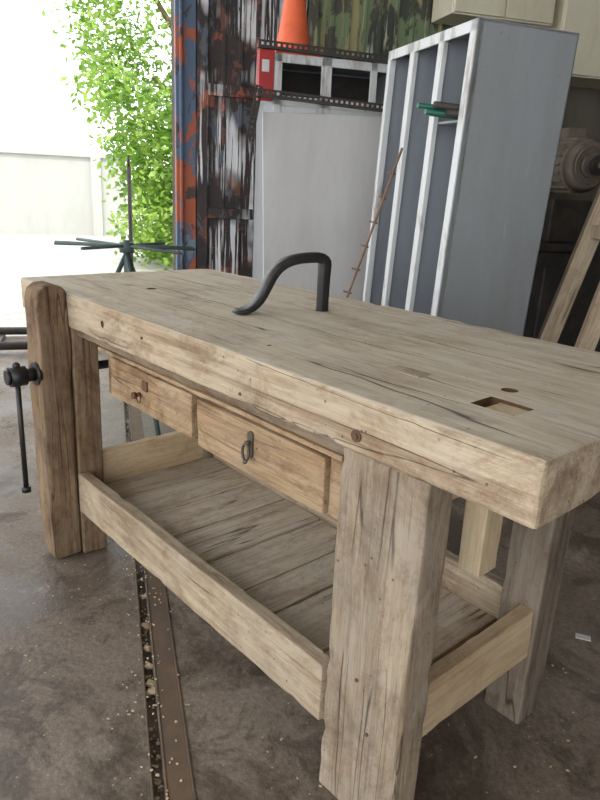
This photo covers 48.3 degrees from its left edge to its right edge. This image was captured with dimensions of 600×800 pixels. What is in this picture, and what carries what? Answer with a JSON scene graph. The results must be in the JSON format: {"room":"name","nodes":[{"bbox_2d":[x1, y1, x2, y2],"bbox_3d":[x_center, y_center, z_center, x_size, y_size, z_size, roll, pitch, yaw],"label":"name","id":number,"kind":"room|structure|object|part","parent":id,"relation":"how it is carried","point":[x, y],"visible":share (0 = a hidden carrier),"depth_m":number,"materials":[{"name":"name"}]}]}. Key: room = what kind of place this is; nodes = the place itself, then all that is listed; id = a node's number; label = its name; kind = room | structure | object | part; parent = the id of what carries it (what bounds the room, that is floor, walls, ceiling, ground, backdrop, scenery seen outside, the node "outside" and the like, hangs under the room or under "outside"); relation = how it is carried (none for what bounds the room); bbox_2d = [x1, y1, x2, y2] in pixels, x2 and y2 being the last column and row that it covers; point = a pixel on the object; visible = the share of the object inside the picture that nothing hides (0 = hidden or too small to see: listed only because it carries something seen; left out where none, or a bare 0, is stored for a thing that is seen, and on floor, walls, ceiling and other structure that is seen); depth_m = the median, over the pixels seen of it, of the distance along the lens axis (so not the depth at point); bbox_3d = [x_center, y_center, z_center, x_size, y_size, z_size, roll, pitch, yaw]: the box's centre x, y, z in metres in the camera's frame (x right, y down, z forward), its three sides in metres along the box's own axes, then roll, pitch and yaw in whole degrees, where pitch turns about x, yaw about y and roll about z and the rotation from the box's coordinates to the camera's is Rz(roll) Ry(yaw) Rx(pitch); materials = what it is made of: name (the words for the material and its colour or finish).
{"room":"woodworking shop","nodes":[
{"label":"woodworking shop","id":0,"kind":"room"},
{"bbox_2d":[0,336,599,799],"bbox_3d":[-0.978,1.233,0.812,12.032,0.322,10.636,-2,18,-15],"label":"floor","id":1,"kind":"structure","parent":0,"point":[76,672],"depth_m":1.79,"materials":[{"name":"concrete"}]},
{"bbox_2d":[0,327,26,349],"bbox_3d":[-3.349,-0.442,5.029,4.673,0.086,0.602,-2,18,-15],"label":"metal pipe","id":2,"kind":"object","parent":1,"relation":"on","point":[17,345],"depth_m":5.39,"materials":[{"name":"metal"}]},
{"bbox_2d":[54,237,194,435],"bbox_3d":[-0.974,-0.372,3.680,0.797,0.985,0.751,-2,18,-15],"label":"tripod stand","id":3,"kind":"object","parent":1,"relation":"on","point":[126,247],"visible":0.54,"depth_m":3.57,"materials":[{"name":"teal metal"}]},
{"bbox_2d":[114,402,189,799],"bbox_3d":[-0.631,0.525,2.607,0.200,0.042,4.072,-2,18,-15],"label":"debris","id":4,"kind":"object","parent":1,"relation":"on","point":[150,690],"visible":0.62,"depth_m":1.83,"materials":[{"name":"stone"}]},
{"bbox_2d":[123,401,195,799],"bbox_3d":[-0.139,1.062,0.998,0.098,0.036,10.636,-2,18,-15],"label":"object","id":5,"kind":"structure","parent":1,"relation":"in","point":[166,672],"depth_m":1.79,"materials":[{"name":"metal"}]},
{"bbox_2d":[7,399,573,788],"bbox_3d":[-0.706,0.511,2.581,2.567,0.002,4.072,-2,18,-15],"label":"chips","id":6,"kind":"object","parent":1,"relation":"on","point":[550,766],"visible":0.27,"depth_m":1.71,"materials":[{"name":"beige wood"}]},
{"bbox_2d":[3,269,599,799],"bbox_3d":[-0.123,0.206,2.031,1.015,0.979,2.089,-12,23,-40],"label":"workbench","id":7,"kind":"object","parent":1,"relation":"on","point":[299,502],"visible":0.99,"depth_m":1.59,"materials":[{"name":"brown wood"}]},
{"bbox_3d":[-0.768,0.141,2.369,0.093,0.836,0.127,-12,23,-40],"label":"leg","id":8,"kind":"part","parent":7,"relation":"part of","materials":[{"name":"brown wood"}]},
{"bbox_3d":[-0.447,-0.021,1.864,0.025,0.067,0.056,-12,23,-40],"label":"drawer pull","id":9,"kind":"part","parent":7,"relation":"part of","materials":[{"name":"brown metal"}]},
{"bbox_3d":[-0.560,0.210,2.554,0.436,0.141,0.036,-12,23,-40],"label":"rail","id":10,"kind":"part","parent":7,"relation":"part of","materials":[{"name":"brown wood"}]},
{"bbox_3d":[-0.414,-0.016,1.863,0.026,0.120,0.449,-12,23,-40],"label":"drawer","id":11,"kind":"part","parent":7,"relation":"part of","materials":[{"name":"brown wood"}]},
{"bbox_3d":[-0.349,0.480,1.911,0.041,0.146,1.241,-12,23,-40],"label":"rail","id":12,"kind":"part","parent":7,"relation":"part of","materials":[{"name":"brown wood"}]},
{"bbox_3d":[-0.363,0.055,2.701,0.102,0.835,0.107,-12,23,-40],"label":"leg","id":13,"kind":"part","parent":7,"relation":"part of","materials":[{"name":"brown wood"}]},
{"bbox_3d":[-0.308,-0.064,1.752,0.032,0.029,1.240,-12,23,-40],"label":"apron rail","id":14,"kind":"part","parent":7,"relation":"part of","materials":[{"name":"brown wood"}]},
{"bbox_3d":[-0.118,0.108,1.506,0.025,0.076,0.030,-12,23,-40],"label":"drawer pull","id":15,"kind":"part","parent":7,"relation":"part of","materials":[{"name":"metal"}]},
{"bbox_3d":[-0.095,0.114,1.519,0.029,0.126,0.465,-12,23,-40],"label":"drawer","id":16,"kind":"part","parent":7,"relation":"part of","materials":[{"name":"brown wood"}]},
{"bbox_2d":[232,252,331,314],"bbox_3d":[-0.053,-0.282,1.992,0.317,0.309,0.053,-6,20,-27],"label":"holdfast","id":17,"kind":"object","parent":7,"relation":"on","point":[324,262],"visible":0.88,"depth_m":1.96,"materials":[{"name":"black metal"}]},
{"bbox_3d":[0.104,0.374,2.231,0.037,0.137,1.341,-12,23,-40],"label":"rail","id":18,"kind":"part","parent":7,"relation":"part of","materials":[{"name":"brown wood"}]},
{"bbox_3d":[0.160,0.506,1.366,0.077,0.836,0.217,-12,23,-40],"label":"leg","id":19,"kind":"part","parent":7,"relation":"part of","materials":[{"name":"brown wood"}]},
{"bbox_3d":[0.393,0.612,1.529,0.447,0.136,0.039,-12,23,-40],"label":"rail","id":20,"kind":"part","parent":7,"relation":"part of","materials":[{"name":"brown wood"}]},
{"bbox_3d":[0.588,0.427,1.680,0.101,0.834,0.106,-12,23,-40],"label":"leg","id":21,"kind":"part","parent":7,"relation":"part of","materials":[{"name":"brown wood"}]},
{"bbox_2d":[247,39,388,279],"bbox_3d":[0.071,-1.130,4.408,1.007,2.098,0.634,-2,18,-15],"label":"metal shelf","id":22,"kind":"object","parent":1,"relation":"on","point":[286,83],"visible":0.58,"depth_m":4.03,"materials":[{"name":"metal"}]},
{"bbox_3d":[-0.204,-1.903,3.924,0.089,0.269,0.067,-2,18,-15],"label":"red panel","id":23,"kind":"part","parent":22,"relation":"part of","materials":[{"name":"paint"}]},
{"bbox_2d":[275,0,320,56],"bbox_3d":[-0.033,-2.335,4.007,0.279,0.537,0.279,-2,18,-15],"label":"traffic cone","id":24,"kind":"object","parent":22,"relation":"on","point":[293,28],"visible":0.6,"depth_m":3.96,"materials":[{"name":"orange plastic"}]},
{"bbox_2d":[262,112,381,300],"bbox_3d":[0.176,-0.910,4.262,0.896,1.709,0.047,-2,18,-15],"label":"board","id":25,"kind":"object","parent":22,"relation":"in","point":[319,170],"visible":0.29,"depth_m":4.12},
{"bbox_3d":[0.200,-1.070,4.298,0.822,2.020,0.017,-2,18,-15],"label":"frame","id":26,"kind":"part","parent":22,"relation":"part of","materials":[{"name":"white metal"}]},
{"bbox_2d":[343,148,402,297],"bbox_3d":[0.226,-0.487,3.391,0.456,1.508,0.021,3,18,1],"label":"rod","id":27,"kind":"object","parent":1,"relation":"on","point":[392,173],"visible":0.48,"depth_m":3.26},
{"bbox_2d":[362,17,579,335],"bbox_3d":[0.664,-0.705,3.365,0.630,1.998,0.947,-2,18,-15],"label":"metal cabinet","id":28,"kind":"object","parent":1,"relation":"on","point":[475,108],"visible":0.7,"depth_m":2.93,"materials":[{"name":"metal"}]},
{"bbox_3d":[0.513,-0.703,3.322,0.034,1.966,0.902,-1,19,-16],"label":"frame","id":29,"kind":"part","parent":28,"relation":"part of","materials":[{"name":"white metal"}]},
{"bbox_2d":[523,127,599,351],"bbox_3d":[1.939,-1.054,4.979,1.021,1.783,0.795,-2,18,-15],"label":"machine","id":30,"kind":"object","parent":1,"relation":"on","point":[577,164],"visible":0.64,"depth_m":4.64,"materials":[{"name":"metal"}]},
{"bbox_3d":[1.904,-1.667,4.677,0.380,0.437,0.634,-2,18,-15],"label":"motor","id":31,"kind":"part","parent":30,"relation":"part of","materials":[{"name":"grey metal"}]},
{"bbox_2d":[537,187,599,350],"bbox_3d":[1.583,-0.588,3.284,1.018,1.895,0.299,-2,18,-15],"label":"wooden frame","id":32,"kind":"object","parent":1,"relation":"on","point":[586,245],"visible":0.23,"depth_m":3.30,"materials":[{"name":"brown wood"}]},
{"bbox_2d":[575,633,590,641],"bbox_3d":[0.889,0.745,2.100,0.044,0.003,0.024,9,19,18],"label":"paper scrap","id":33,"kind":"object","parent":1,"relation":"on","point":[579,636],"visible":1,"depth_m":2.10,"materials":[{"name":"white paper"}]},
{"bbox_2d":[171,0,599,269],"bbox_3d":[-2.101,-2.494,4.366,12.032,4.512,0.237,-2,18,-15],"label":"wall","id":34,"kind":"structure","parent":0,"point":[582,110],"depth_m":5.54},
{"bbox_2d":[171,0,195,269],"bbox_3d":[-0.818,-2.425,4.707,0.145,4.297,0.333,-2,18,-15],"label":"trim","id":35,"kind":"structure","parent":34,"relation":"attached to","point":[184,49],"depth_m":4.73,"materials":[{"name":"blue metal"}]},
{"bbox_2d":[196,0,307,277],"bbox_3d":[-0.358,-2.111,4.821,0.768,3.631,0.065,-2,18,-15],"label":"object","id":36,"kind":"structure","parent":34,"relation":"in","point":[228,32],"depth_m":4.81,"materials":[{"name":"metal"}]},
{"bbox_2d":[307,0,454,62],"bbox_3d":[0.700,-2.151,5.113,1.407,3.631,0.065,-2,18,-15],"label":"camouflage tarp","id":37,"kind":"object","parent":34,"relation":"in","point":[381,27],"depth_m":4.87,"materials":[{"name":"green fabric"}]},
{"bbox_2d":[431,0,555,27],"bbox_3d":[1.418,-3.057,4.773,0.806,0.666,0.365,-2,18,-15],"label":"upper cabinet","id":38,"kind":"object","parent":34,"relation":"attached to","point":[540,13],"visible":0.89,"depth_m":4.74,"materials":[{"name":"beige paint"}]},
{"bbox_2d":[547,0,599,88],"bbox_3d":[2.260,-2.878,5.122,0.838,0.816,0.451,-2,18,-15],"label":"upper cabinet","id":39,"kind":"object","parent":34,"relation":"attached to","point":[582,17],"visible":0.33,"depth_m":4.92,"materials":[{"name":"beige paint"}]},
{"label":"outside","id":40,"kind":"structure","parent":0,"visible":0},
{"bbox_2d":[0,194,172,335],"bbox_3d":[-10.075,-9.737,33.863,85.944,0.312,61.343,-2,18,-15],"label":"ground","id":41,"kind":"structure","parent":40,"point":[21,255],"depth_m":10.68,"materials":[{"name":"concrete"}]},
{"bbox_2d":[0,148,126,236],"bbox_3d":[-11.668,-4.478,13.599,15.846,1.826,0.344,-2,18,-15],"label":"wall","id":42,"kind":"structure","parent":41,"relation":"on","point":[42,192],"depth_m":15.19,"materials":[{"name":"white paint"}]},
{"bbox_2d":[41,0,172,269],"bbox_3d":[-1.649,-4.892,10.395,4.953,5.648,3.921,-2,18,-15],"label":"tree","id":43,"kind":"object","parent":41,"relation":"on","point":[156,181],"visible":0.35,"depth_m":9.81,"materials":[{"name":"green plant"}]},
{"bbox_2d":[127,155,133,264],"bbox_3d":[-1.757,-1.722,6.941,0.043,1.536,0.043,-2,18,-15],"label":"steel post","id":44,"kind":"object","parent":41,"relation":"on","point":[129,186],"visible":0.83,"depth_m":6.83,"materials":[{"name":"black metal"}]}
]}

